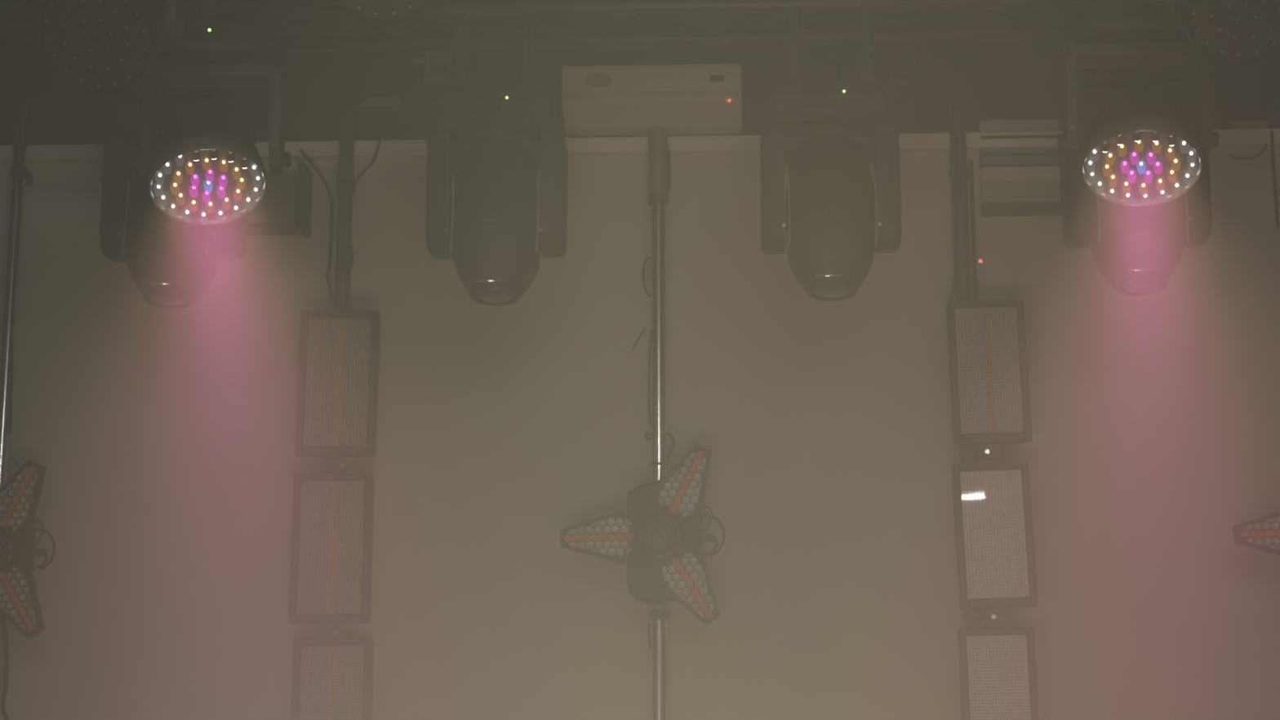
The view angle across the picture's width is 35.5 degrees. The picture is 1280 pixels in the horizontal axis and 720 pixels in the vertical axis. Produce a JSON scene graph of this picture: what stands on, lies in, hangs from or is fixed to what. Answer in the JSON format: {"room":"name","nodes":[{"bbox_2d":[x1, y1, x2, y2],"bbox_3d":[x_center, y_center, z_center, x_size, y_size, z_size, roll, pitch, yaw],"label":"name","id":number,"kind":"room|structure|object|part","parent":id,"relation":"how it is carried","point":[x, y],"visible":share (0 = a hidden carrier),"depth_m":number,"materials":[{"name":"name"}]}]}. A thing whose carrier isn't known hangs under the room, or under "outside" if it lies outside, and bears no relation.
{"room":"entertainment venue","nodes":[
{"label":"entertainment venue","id":0,"kind":"room"},
{"bbox_2d":[0,0,1279,719],"bbox_3d":[0.608,0.585,7.073,11.600,4.750,0.150,0,-11,2],"label":"wall","id":1,"kind":"structure","parent":0,"point":[164,438],"depth_m":7.09,"materials":[{"name":"beige paint"}]},
{"bbox_2d":[247,162,312,238],"bbox_3d":[-1.348,-0.577,7.227,0.294,0.244,0.162,0,-11,2],"label":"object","id":2,"kind":"object","parent":1,"relation":"attached to","point":[285,208],"visible":0.67,"depth_m":7.15,"materials":[{"name":"grey plastic"}]},
{"bbox_3d":[-1.362,-0.566,7.149,0.256,0.158,0.012,0,-11,2],"label":"door","id":3,"kind":"part","parent":2,"relation":"part of","materials":[{"name":"grey plastic"}]},
{"bbox_3d":[-1.211,-0.577,7.227,0.022,0.244,0.150,0,-11,2],"label":"plate","id":4,"kind":"part","parent":2,"relation":"part of","materials":[{"name":"black paint"}]},
{"bbox_2d":[356,97,404,111],"bbox_3d":[-0.950,-0.940,7.337,0.171,0.036,0.050,0,-11,2],"label":"bracket","id":5,"kind":"object","parent":1,"relation":"attached to","point":[372,104],"visible":1,"depth_m":7.31,"materials":[{"name":"metal"}]},
{"bbox_2d":[412,49,452,89],"bbox_3d":[-0.753,-1.090,7.333,0.162,0.177,0.098,0,-11,2],"label":"wall box","id":6,"kind":"object","parent":1,"relation":"attached to","point":[437,64],"visible":0.87,"depth_m":7.31,"materials":[{"name":"grey plastic"}]},
{"bbox_2d":[431,60,446,75],"bbox_3d":[-0.732,-1.065,7.293,0.056,0.056,0.030,0,-11,2],"label":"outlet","id":7,"kind":"object","parent":6,"relation":"attached to","point":[438,68],"depth_m":7.28,"materials":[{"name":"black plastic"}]},
{"bbox_2d":[631,328,645,351],"bbox_3d":[-0.004,-0.074,7.122,0.050,0.084,0.006,0,-11,2],"label":"cable","id":8,"kind":"object","parent":1,"relation":"attached to","point":[644,329],"visible":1,"depth_m":7.12,"materials":[{"name":"black rubber"}]},
{"bbox_2d":[0,128,1279,164],"bbox_3d":[0.604,-0.779,7.233,11.600,0.056,0.058,0,-11,2],"label":"trim","id":9,"kind":"structure","parent":1,"relation":"attached to","point":[1228,138],"depth_m":7.24,"materials":[{"name":"paint"}]},
{"bbox_2d":[561,63,742,137],"bbox_3d":[0.048,-0.933,7.203,0.642,0.217,0.224,0,-11,2],"label":"air conditioner","id":10,"kind":"object","parent":1,"relation":"attached to","point":[704,100],"visible":0.98,"depth_m":7.11,"materials":[{"name":"white plastic"}]},
{"bbox_2d":[889,53,917,85],"bbox_3d":[0.948,-1.042,7.222,0.096,0.096,0.149,0,-11,2],"label":"round speaker","id":11,"kind":"object","parent":1,"relation":"attached to","point":[903,68],"visible":1,"depth_m":7.16},
{"bbox_2d":[893,56,914,75],"bbox_3d":[0.945,-1.055,7.155,0.076,0.076,0.012,0,-11,2],"label":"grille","id":12,"kind":"object","parent":11,"relation":"attached to","point":[903,65],"depth_m":7.15,"materials":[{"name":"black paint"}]},
{"bbox_2d":[977,119,1062,217],"bbox_3d":[1.450,-0.692,7.179,0.454,0.348,0.056,0,-11,2],"label":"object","id":13,"kind":"object","parent":1,"relation":"attached to","point":[1015,181],"depth_m":7.15,"materials":[{"name":"grey plastic"}]},
{"bbox_3d":[1.364,-0.827,7.197,0.284,0.076,0.020,0,-11,2],"label":"panel","id":14,"kind":"part","parent":13,"relation":"part of","materials":[{"name":"grey plastic"}]},
{"bbox_3d":[1.450,-0.599,7.164,0.454,0.078,0.050,0,-11,2],"label":"panel","id":15,"kind":"part","parent":13,"relation":"part of","materials":[{"name":"grey plastic"}]},
{"bbox_2d":[1228,120,1275,159],"bbox_3d":[2.189,-0.788,7.153,0.175,0.147,0.008,0,-11,2],"label":"cable","id":16,"kind":"object","parent":1,"relation":"attached to","point":[1274,121],"visible":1,"depth_m":7.14,"materials":[{"name":"black rubber"}]},
{"bbox_2d":[1269,118,1279,226],"bbox_3d":[2.257,-0.668,7.116,0.015,0.399,0.012,0,-11,2],"label":"cable","id":17,"kind":"object","parent":1,"relation":"attached to","point":[1271,121],"visible":1,"depth_m":7.11,"materials":[{"name":"black rubber"}]},
{"bbox_3d":[0.358,-2.891,1.897,11.600,0.100,11.650,0,-11,2],"label":"ceiling","id":18,"kind":"structure","parent":0,"visible":0},
{"bbox_2d":[0,0,1186,56],"bbox_3d":[0.561,-1.498,6.435,11.406,0.903,0.339,0,-11,2],"label":"truss","id":19,"kind":"object","parent":18,"relation":"hanging from","point":[302,14],"visible":0.65,"depth_m":6.44,"materials":[{"name":"metal"}]},
{"bbox_2d":[99,3,248,308],"bbox_3d":[-1.470,-0.634,6.345,0.428,0.941,0.336,0,-11,2],"label":"light","id":20,"kind":"object","parent":19,"relation":"hanging from","point":[171,262],"visible":0.68,"depth_m":6.23,"materials":[{"name":"black plastic"}]},
{"bbox_3d":[-1.648,-0.502,6.340,0.072,0.372,0.170,0,-11,2],"label":"yoke arm","id":21,"kind":"part","parent":20,"relation":"part of","materials":[{"name":"black plastic"}]},
{"bbox_2d":[142,280,171,284],"bbox_3d":[-1.487,-0.238,6.160,0.090,0.016,0.010,0,-46,2],"label":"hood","id":22,"kind":"object","parent":20,"relation":"attached to","point":[144,282],"depth_m":6.15,"materials":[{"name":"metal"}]},
{"bbox_3d":[-1.292,-0.505,6.325,0.072,0.372,0.170,0,-11,2],"label":"yoke arm","id":23,"kind":"part","parent":20,"relation":"part of","materials":[{"name":"black plastic"}]},
{"bbox_2d":[425,0,568,306],"bbox_3d":[-0.448,-0.642,6.301,0.428,0.941,0.336,0,-11,2],"label":"light","id":24,"kind":"object","parent":19,"relation":"hanging from","point":[491,211],"visible":1,"depth_m":6.19,"materials":[{"name":"black plastic"}]},
{"bbox_3d":[-0.625,-0.509,6.296,0.072,0.372,0.170,0,-11,2],"label":"yoke arm","id":25,"kind":"part","parent":24,"relation":"part of","materials":[{"name":"black plastic"}]},
{"bbox_2d":[473,277,502,282],"bbox_3d":[-0.465,-0.245,6.116,0.090,0.016,0.010,0,-46,2],"label":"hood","id":26,"kind":"object","parent":24,"relation":"attached to","point":[475,279],"depth_m":6.11,"materials":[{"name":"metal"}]},
{"bbox_3d":[-0.270,-0.512,6.281,0.072,0.372,0.170,0,-11,2],"label":"yoke arm","id":27,"kind":"part","parent":24,"relation":"part of","materials":[{"name":"black plastic"}]},
{"bbox_2d":[760,0,901,301],"bbox_3d":[0.591,-0.655,6.257,0.428,0.941,0.336,0,-11,2],"label":"light","id":28,"kind":"object","parent":19,"relation":"hanging from","point":[833,215],"visible":1,"depth_m":6.15,"materials":[{"name":"black plastic"}]},
{"bbox_3d":[0.414,-0.523,6.252,0.072,0.372,0.170,0,-11,2],"label":"yoke arm","id":29,"kind":"part","parent":28,"relation":"part of","materials":[{"name":"black plastic"}]},
{"bbox_2d":[814,272,844,276],"bbox_3d":[0.575,-0.259,6.072,0.090,0.016,0.010,0,-46,2],"label":"lens","id":30,"kind":"object","parent":28,"relation":"attached to","point":[816,274],"depth_m":6.07,"materials":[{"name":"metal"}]},
{"bbox_3d":[0.770,-0.526,6.237,0.072,0.372,0.170,0,-11,2],"label":"yoke arm","id":31,"kind":"part","parent":28,"relation":"part of","materials":[{"name":"black plastic"}]},
{"bbox_2d":[1058,39,1211,295],"bbox_3d":[1.533,-0.671,6.218,0.428,0.941,0.336,0,-11,2],"label":"light","id":32,"kind":"object","parent":19,"relation":"hanging from","point":[1136,250],"visible":0.63,"depth_m":6.10,"materials":[{"name":"black plastic"}]},
{"bbox_3d":[1.356,-0.539,6.214,0.072,0.372,0.170,0,-11,2],"label":"yoke arm","id":33,"kind":"part","parent":32,"relation":"part of","materials":[{"name":"black plastic"}]},
{"bbox_2d":[1127,266,1157,271],"bbox_3d":[1.516,-0.274,6.033,0.090,0.016,0.010,0,-46,2],"label":"lens","id":34,"kind":"object","parent":32,"relation":"attached to","point":[1129,268],"depth_m":6.03,"materials":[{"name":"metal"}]},
{"bbox_3d":[1.711,-0.542,6.198,0.072,0.372,0.170,0,-11,2],"label":"yoke arm","id":35,"kind":"part","parent":32,"relation":"part of","materials":[{"name":"black plastic"}]},
{"bbox_3d":[0.517,-1.899,5.496,11.406,0.475,0.339,0,-11,2],"label":"truss","id":36,"kind":"object","parent":18,"relation":"attached to","visible":0},
{"bbox_2d":[23,0,189,97],"bbox_3d":[-1.401,-1.216,5.288,0.427,1.066,0.296,0,-11,2],"label":"light","id":37,"kind":"object","parent":36,"relation":"hanging from","point":[98,48],"visible":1,"depth_m":5.19,"materials":[{"name":"black paint"}]},
{"bbox_3d":[-1.599,-0.869,5.256,0.028,0.044,0.044,0,-11,2],"label":"tilt knob","id":38,"kind":"part","parent":37,"relation":"part of","materials":[{"name":"black paint"}]},
{"bbox_3d":[-1.581,-0.962,5.273,0.028,0.280,0.100,0,-11,2],"label":"yoke arm","id":39,"kind":"part","parent":37,"relation":"part of","materials":[{"name":"black paint"}]},
{"bbox_3d":[-1.404,-0.838,5.174,0.303,0.303,0.001,2,24,9],"label":"plate","id":40,"kind":"part","parent":37,"relation":"part of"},
{"bbox_3d":[-1.222,-0.965,5.258,0.028,0.280,0.100,0,-11,2],"label":"yoke arm","id":41,"kind":"part","parent":37,"relation":"part of","materials":[{"name":"black paint"}]},
{"bbox_3d":[-1.200,-0.872,5.239,0.028,0.044,0.044,0,-11,2],"label":"tilt knob","id":42,"kind":"part","parent":37,"relation":"part of","materials":[{"name":"black paint"}]},
{"bbox_2d":[134,0,290,225],"bbox_3d":[-1.190,-1.031,5.636,0.354,1.297,0.344,10,-15,-41],"label":"light","id":43,"kind":"object","parent":36,"relation":"hanging from","point":[203,171],"visible":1,"depth_m":5.51,"materials":[{"name":"black paint"}]},
{"bbox_3d":[-1.384,-0.552,5.557,0.028,0.044,0.044,0,-11,2],"label":"tilt knob","id":44,"kind":"part","parent":43,"relation":"part of","materials":[{"name":"black paint"}]},
{"bbox_3d":[-1.366,-0.646,5.574,0.028,0.280,0.100,0,-11,2],"label":"yoke arm","id":45,"kind":"part","parent":43,"relation":"part of","materials":[{"name":"black paint"}]},
{"bbox_3d":[-1.189,-0.489,5.503,0.303,0.001,0.303,-11,-35,-5],"label":"plate","id":46,"kind":"part","parent":43,"relation":"part of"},
{"bbox_3d":[-1.007,-0.649,5.559,0.028,0.280,0.100,0,-11,2],"label":"yoke arm","id":47,"kind":"part","parent":43,"relation":"part of","materials":[{"name":"black paint"}]},
{"bbox_3d":[-0.985,-0.556,5.540,0.028,0.044,0.044,0,-11,2],"label":"tilt knob","id":48,"kind":"part","parent":43,"relation":"part of","materials":[{"name":"black paint"}]},
{"bbox_2d":[333,0,433,26],"bbox_3d":[-0.665,-1.314,5.274,0.427,0.880,0.306,0,-11,2],"label":"light","id":49,"kind":"object","parent":36,"relation":"hanging from","point":[374,12],"visible":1,"depth_m":5.23,"materials":[{"name":"black paint"}]},
{"bbox_3d":[-0.669,-1.023,5.177,0.303,0.303,0.001,0,27,2],"label":"plate","id":50,"kind":"part","parent":49,"relation":"part of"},
{"bbox_2d":[1057,0,1219,206],"bbox_3d":[1.353,-1.064,5.529,0.346,1.272,0.356,11,-15,-43],"label":"light","id":51,"kind":"object","parent":36,"relation":"hanging from","point":[1138,151],"visible":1,"depth_m":5.41,"materials":[{"name":"black paint"}]},
{"bbox_3d":[1.157,-0.595,5.453,0.028,0.044,0.044,0,-11,2],"label":"tilt knob","id":52,"kind":"part","parent":51,"relation":"part of","materials":[{"name":"black paint"}]},
{"bbox_3d":[1.175,-0.688,5.470,0.028,0.280,0.100,0,-11,2],"label":"yoke arm","id":53,"kind":"part","parent":51,"relation":"part of","materials":[{"name":"black paint"}]},
{"bbox_3d":[1.353,-0.530,5.398,0.303,0.001,0.303,4,-35,6],"label":"plate","id":54,"kind":"part","parent":51,"relation":"part of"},
{"bbox_3d":[1.534,-0.691,5.455,0.028,0.280,0.100,0,-11,2],"label":"yoke arm","id":55,"kind":"part","parent":51,"relation":"part of","materials":[{"name":"black paint"}]},
{"bbox_3d":[1.556,-0.598,5.436,0.028,0.044,0.044,0,-11,2],"label":"tilt knob","id":56,"kind":"part","parent":51,"relation":"part of","materials":[{"name":"black paint"}]},
{"bbox_2d":[1152,0,1279,66],"bbox_3d":[1.533,-1.260,5.167,0.427,1.026,0.308,0,-11,2],"label":"light","id":57,"kind":"object","parent":36,"relation":"hanging from","point":[1226,33],"visible":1,"depth_m":5.08,"materials":[{"name":"black paint"}]},
{"bbox_3d":[1.334,-0.933,5.135,0.028,0.044,0.044,0,-11,2],"label":"tilt knob","id":58,"kind":"part","parent":57,"relation":"part of","materials":[{"name":"black paint"}]},
{"bbox_3d":[1.352,-1.026,5.153,0.028,0.280,0.100,0,-11,2],"label":"yoke arm","id":59,"kind":"part","parent":57,"relation":"part of","materials":[{"name":"black paint"}]},
{"bbox_3d":[1.529,-0.898,5.055,0.303,0.303,0.001,-3,27,-3],"label":"plate","id":60,"kind":"part","parent":57,"relation":"part of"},
{"bbox_3d":[0.354,1.855,0.898,11.600,0.100,11.500,0,-11,2],"label":"floor","id":61,"kind":"structure","parent":0,"visible":0},
{"bbox_2d":[0,104,33,624],"bbox_3d":[-2.251,0.993,6.943,0.150,3.900,0.190,0,-11,2],"label":"light pole","id":62,"kind":"object","parent":61,"relation":"on","point":[21,178],"visible":0.95,"depth_m":7.16,"materials":[{"name":"metal"}]},
{"bbox_2d":[8,344,13,433],"bbox_3d":[-2.246,-0.160,7.136,0.055,0.853,0.008,0,-11,2],"label":"cable","id":63,"kind":"object","parent":62,"relation":"attached to","point":[11,369],"visible":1,"depth_m":7.08,"materials":[{"name":"black rubber"}]},
{"bbox_2d":[0,458,55,639],"bbox_3d":[-2.252,0.659,6.878,0.550,0.607,0.291,0,-11,2],"label":"light","id":64,"kind":"object","parent":62,"relation":"attached to","point":[20,495],"visible":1,"depth_m":6.76,"materials":[{"name":"black plastic"}]},
{"bbox_2d":[0,626,8,719],"bbox_3d":[-2.170,1.085,6.850,0.049,0.343,0.016,0,-11,2],"label":"cable","id":65,"kind":"object","parent":64,"relation":"hanging from","point":[5,717],"visible":1,"depth_m":6.85,"materials":[{"name":"black rubber"}]},
{"bbox_2d":[9,455,20,468],"bbox_3d":[-2.174,0.357,6.961,0.042,0.052,0.008,0,-11,2],"label":"cable","id":66,"kind":"object","parent":64,"relation":"attached to","point":[11,456],"visible":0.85,"depth_m":6.96,"materials":[{"name":"black rubber"}]},
{"bbox_3d":[-2.095,0.808,6.733,0.178,0.270,0.024,-32,-11,-4],"label":"blade","id":67,"kind":"part","parent":64,"relation":"part of","materials":[{"name":"black plastic"}]},
{"bbox_3d":[-2.111,0.471,6.800,0.178,0.270,0.024,26,-9,7],"label":"blade","id":68,"kind":"part","parent":64,"relation":"part of","materials":[{"name":"black plastic"}]},
{"bbox_3d":[-2.044,0.589,6.786,0.044,0.094,0.009,-1,-11,8],"label":"safety cord","id":69,"kind":"part","parent":64,"relation":"part of","materials":[{"name":"black rubber"}]},
{"bbox_2d":[333,111,355,625],"bbox_3d":[-1.057,1.004,6.888,0.150,3.857,0.190,0,-11,2],"label":"pole","id":70,"kind":"object","parent":61,"relation":"on","point":[345,178],"visible":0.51,"depth_m":7.15,"materials":[{"name":"metal"}]},
{"bbox_2d":[298,149,334,206],"bbox_3d":[-1.166,-0.657,7.215,0.136,0.218,0.010,0,-11,2],"label":"cable","id":71,"kind":"object","parent":70,"relation":"attached to","point":[303,153],"visible":1,"depth_m":7.21,"materials":[{"name":"black rubber"}]},
{"bbox_2d":[325,199,333,300],"bbox_3d":[-1.099,-0.391,7.110,0.034,0.368,0.012,0,-11,2],"label":"cable","id":72,"kind":"object","parent":70,"relation":"attached to","point":[331,211],"visible":1,"depth_m":7.11,"materials":[{"name":"black rubber"}]},
{"bbox_2d":[288,473,374,638],"bbox_3d":[-1.041,0.674,6.820,0.268,0.558,0.167,0,-11,2],"label":"light","id":73,"kind":"object","parent":70,"relation":"attached to","point":[333,513],"visible":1,"depth_m":6.76,"materials":[{"name":"black plastic"}]},
{"bbox_3d":[-1.165,0.636,6.764,0.025,0.506,0.032,0,-11,2],"label":"frame","id":74,"kind":"part","parent":73,"relation":"part of","materials":[{"name":"black plastic"}]},
{"bbox_3d":[-1.044,0.868,6.714,0.218,0.032,0.032,0,-11,2],"label":"frame","id":75,"kind":"part","parent":73,"relation":"part of","materials":[{"name":"black plastic"}]},
{"bbox_3d":[-1.043,0.400,6.805,0.218,0.025,0.032,0,-11,2],"label":"frame","id":76,"kind":"part","parent":73,"relation":"part of","materials":[{"name":"black plastic"}]},
{"bbox_3d":[-0.922,0.635,6.753,0.025,0.506,0.032,0,-11,2],"label":"frame","id":77,"kind":"part","parent":73,"relation":"part of","materials":[{"name":"black plastic"}]},
{"bbox_2d":[290,638,373,719],"bbox_3d":[-1.025,1.214,6.714,0.262,0.547,0.167,0,-11,2],"label":"light","id":78,"kind":"object","parent":70,"relation":"attached to","point":[332,678],"visible":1,"depth_m":6.67,"materials":[{"name":"black plastic"}]},
{"bbox_3d":[-1.147,1.177,6.658,0.024,0.496,0.032,0,-11,2],"label":"frame","id":79,"kind":"part","parent":78,"relation":"part of","materials":[{"name":"black plastic"}]},
{"bbox_3d":[-1.028,0.945,6.698,0.213,0.024,0.032,0,-11,2],"label":"frame","id":80,"kind":"part","parent":78,"relation":"part of","materials":[{"name":"black plastic"}]},
{"bbox_3d":[-0.910,1.176,6.648,0.024,0.496,0.032,0,-11,2],"label":"frame","id":81,"kind":"part","parent":78,"relation":"part of","materials":[{"name":"black plastic"}]},
{"bbox_2d":[294,310,380,473],"bbox_3d":[-1.036,0.118,6.928,0.270,0.560,0.167,0,-11,3],"label":"light","id":82,"kind":"object","parent":70,"relation":"attached to","point":[338,372],"visible":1,"depth_m":6.86,"materials":[{"name":"black plastic"}]},
{"bbox_3d":[-1.161,0.079,6.872,0.025,0.507,0.032,0,-11,3],"label":"frame","id":83,"kind":"part","parent":82,"relation":"part of","materials":[{"name":"black plastic"}]},
{"bbox_3d":[-1.041,0.312,6.822,0.220,0.033,0.032,0,-11,3],"label":"frame","id":84,"kind":"part","parent":82,"relation":"part of","materials":[{"name":"black plastic"}]},
{"bbox_3d":[-1.036,-0.157,6.912,0.220,0.025,0.032,0,-11,3],"label":"frame","id":85,"kind":"part","parent":82,"relation":"part of","materials":[{"name":"black plastic"}]},
{"bbox_3d":[-0.916,0.080,6.861,0.025,0.507,0.032,0,-11,3],"label":"frame","id":86,"kind":"part","parent":82,"relation":"part of","materials":[{"name":"black plastic"}]},
{"bbox_2d":[355,137,382,183],"bbox_3d":[-0.999,-0.691,7.214,0.132,0.235,0.010,0,-11,2],"label":"cable","id":87,"kind":"object","parent":70,"relation":"attached to","point":[363,171],"visible":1,"depth_m":7.21,"materials":[{"name":"black rubber"}]},
{"bbox_2d":[648,129,670,719],"bbox_3d":[0.066,1.038,6.831,0.150,3.770,0.190,0,-11,2],"label":"light pole","id":88,"kind":"object","parent":61,"relation":"on","point":[659,154],"visible":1,"depth_m":7.00,"materials":[{"name":"metal"}]},
{"bbox_2d":[560,443,724,626],"bbox_3d":[0.014,0.604,6.788,0.550,0.607,0.291,0,-11,2],"label":"light","id":89,"kind":"object","parent":88,"relation":"attached to","point":[659,537],"visible":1,"depth_m":6.67,"materials":[{"name":"black plastic"}]},
{"bbox_3d":[-0.130,0.595,6.687,0.270,0.178,0.024,-1,-11,2],"label":"blade","id":90,"kind":"part","parent":89,"relation":"part of","materials":[{"name":"black plastic"}]},
{"bbox_3d":[0.155,0.416,6.710,0.178,0.270,0.024,26,-9,7],"label":"blade","id":91,"kind":"part","parent":89,"relation":"part of","materials":[{"name":"black plastic"}]},
{"bbox_3d":[0.171,0.753,6.643,0.178,0.270,0.024,-32,-11,-4],"label":"blade","id":92,"kind":"part","parent":89,"relation":"part of","materials":[{"name":"black plastic"}]},
{"bbox_3d":[0.222,0.533,6.696,0.044,0.094,0.009,-1,-11,8],"label":"safety cord","id":93,"kind":"part","parent":89,"relation":"part of","materials":[{"name":"black rubber"}]},
{"bbox_2d":[642,256,650,297],"bbox_3d":[0.026,-0.294,7.071,0.036,0.153,0.007,0,-11,2],"label":"cable","id":94,"kind":"object","parent":88,"relation":"attached to","point":[648,258],"visible":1,"depth_m":7.07,"materials":[{"name":"black rubber"}]},
{"bbox_2d":[644,432,650,439],"bbox_3d":[0.028,0.266,6.957,0.024,0.028,0.008,0,-11,2],"label":"cable","id":95,"kind":"object","parent":88,"relation":"attached to","point":[647,433],"visible":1,"depth_m":6.96,"materials":[{"name":"black rubber"}]},
{"bbox_2d":[648,329,652,426],"bbox_3d":[0.036,0.063,6.971,0.015,0.343,0.008,0,-11,2],"label":"cable","id":96,"kind":"object","parent":88,"relation":"attached to","point":[651,331],"visible":1,"depth_m":6.97,"materials":[{"name":"black rubber"}]},
{"bbox_2d":[648,622,652,649],"bbox_3d":[0.034,0.941,6.800,0.014,0.091,0.010,0,-11,2],"label":"cable","id":97,"kind":"object","parent":88,"relation":"attached to","point":[649,624],"visible":1,"depth_m":6.80,"materials":[{"name":"black rubber"}]},
{"bbox_2d":[666,432,674,458],"bbox_3d":[0.098,0.303,6.947,0.044,0.105,0.008,0,-11,2],"label":"cable","id":98,"kind":"object","parent":88,"relation":"attached to","point":[668,433],"visible":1,"depth_m":6.94,"materials":[{"name":"black rubber"}]},
{"bbox_2d":[948,104,988,629],"bbox_3d":[1.132,0.989,6.793,0.150,3.850,0.190,0,-11,2],"label":"pole","id":99,"kind":"object","parent":61,"relation":"on","point":[972,618],"visible":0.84,"depth_m":7.04,"materials":[{"name":"metal"}]},
{"bbox_2d":[949,129,959,301],"bbox_3d":[1.104,-0.510,7.035,0.053,0.624,0.012,0,-11,2],"label":"cable","id":100,"kind":"object","parent":99,"relation":"attached to","point":[955,138],"visible":0.98,"depth_m":7.03,"materials":[{"name":"black rubber"}]},
{"bbox_2d":[946,298,1031,461],"bbox_3d":[1.185,0.077,6.837,0.260,0.543,0.167,-2,-12,2],"label":"light","id":101,"kind":"object","parent":99,"relation":"attached to","point":[988,375],"visible":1,"depth_m":6.77,"materials":[{"name":"black plastic"}]},
{"bbox_3d":[1.065,0.041,6.781,0.025,0.491,0.032,-2,-12,2],"label":"frame","id":102,"kind":"part","parent":101,"relation":"part of","materials":[{"name":"black plastic"}]},
{"bbox_3d":[1.177,-0.190,6.823,0.210,0.025,0.032,-2,-12,2],"label":"frame","id":103,"kind":"part","parent":101,"relation":"part of","materials":[{"name":"black plastic"}]},
{"bbox_3d":[1.187,0.263,6.730,0.210,0.032,0.032,-2,-12,2],"label":"frame","id":104,"kind":"part","parent":101,"relation":"part of","materials":[{"name":"black plastic"}]},
{"bbox_3d":[1.299,0.035,6.771,0.025,0.491,0.032,-2,-12,2],"label":"frame","id":105,"kind":"part","parent":101,"relation":"part of","materials":[{"name":"black plastic"}]},
{"bbox_2d":[951,462,1038,625],"bbox_3d":[1.185,0.621,6.729,0.266,0.540,0.174,0,-11,2],"label":"light","id":106,"kind":"object","parent":99,"relation":"attached to","point":[993,508],"visible":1,"depth_m":6.67,"materials":[{"name":"black plastic"}]},
{"bbox_3d":[1.068,0.588,6.674,0.024,0.484,0.032,-2,-13,2],"label":"frame","id":107,"kind":"part","parent":106,"relation":"part of","materials":[{"name":"black plastic"}]},
{"bbox_3d":[1.177,0.360,6.720,0.204,0.024,0.032,-2,-13,2],"label":"frame","id":108,"kind":"part","parent":106,"relation":"part of","materials":[{"name":"black plastic"}]},
{"bbox_3d":[1.188,0.804,6.620,0.204,0.032,0.032,-2,-13,2],"label":"frame","id":109,"kind":"part","parent":106,"relation":"part of","materials":[{"name":"black plastic"}]},
{"bbox_3d":[1.297,0.580,6.665,0.024,0.484,0.032,-2,-13,2],"label":"frame","id":110,"kind":"part","parent":106,"relation":"part of","materials":[{"name":"black plastic"}]},
{"bbox_2d":[957,626,1039,719],"bbox_3d":[1.184,1.157,6.627,0.247,0.526,0.167,-1,-11,2],"label":"light","id":111,"kind":"object","parent":99,"relation":"attached to","point":[997,672],"visible":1,"depth_m":6.58,"materials":[{"name":"black plastic"}]},
{"bbox_3d":[1.069,1.122,6.570,0.024,0.476,0.032,-1,-11,2],"label":"frame","id":112,"kind":"part","parent":111,"relation":"part of","materials":[{"name":"black plastic"}]},
{"bbox_3d":[1.176,0.898,6.609,0.199,0.024,0.032,-1,-11,2],"label":"frame","id":113,"kind":"part","parent":111,"relation":"part of","materials":[{"name":"black plastic"}]},
{"bbox_3d":[1.292,1.117,6.561,0.024,0.476,0.032,-1,-11,2],"label":"frame","id":114,"kind":"part","parent":111,"relation":"part of","materials":[{"name":"black plastic"}]},
{"bbox_3d":[2.396,0.940,6.747,0.150,3.930,0.190,0,-11,2],"label":"light pole","id":115,"kind":"object","parent":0,"visible":0},
{"bbox_2d":[1232,511,1279,555],"bbox_3d":[2.240,0.582,6.693,0.550,0.607,0.291,0,-11,2],"label":"light","id":116,"kind":"object","parent":115,"relation":"attached to","point":[1263,533],"visible":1,"depth_m":6.58,"materials":[{"name":"black plastic"}]}
]}

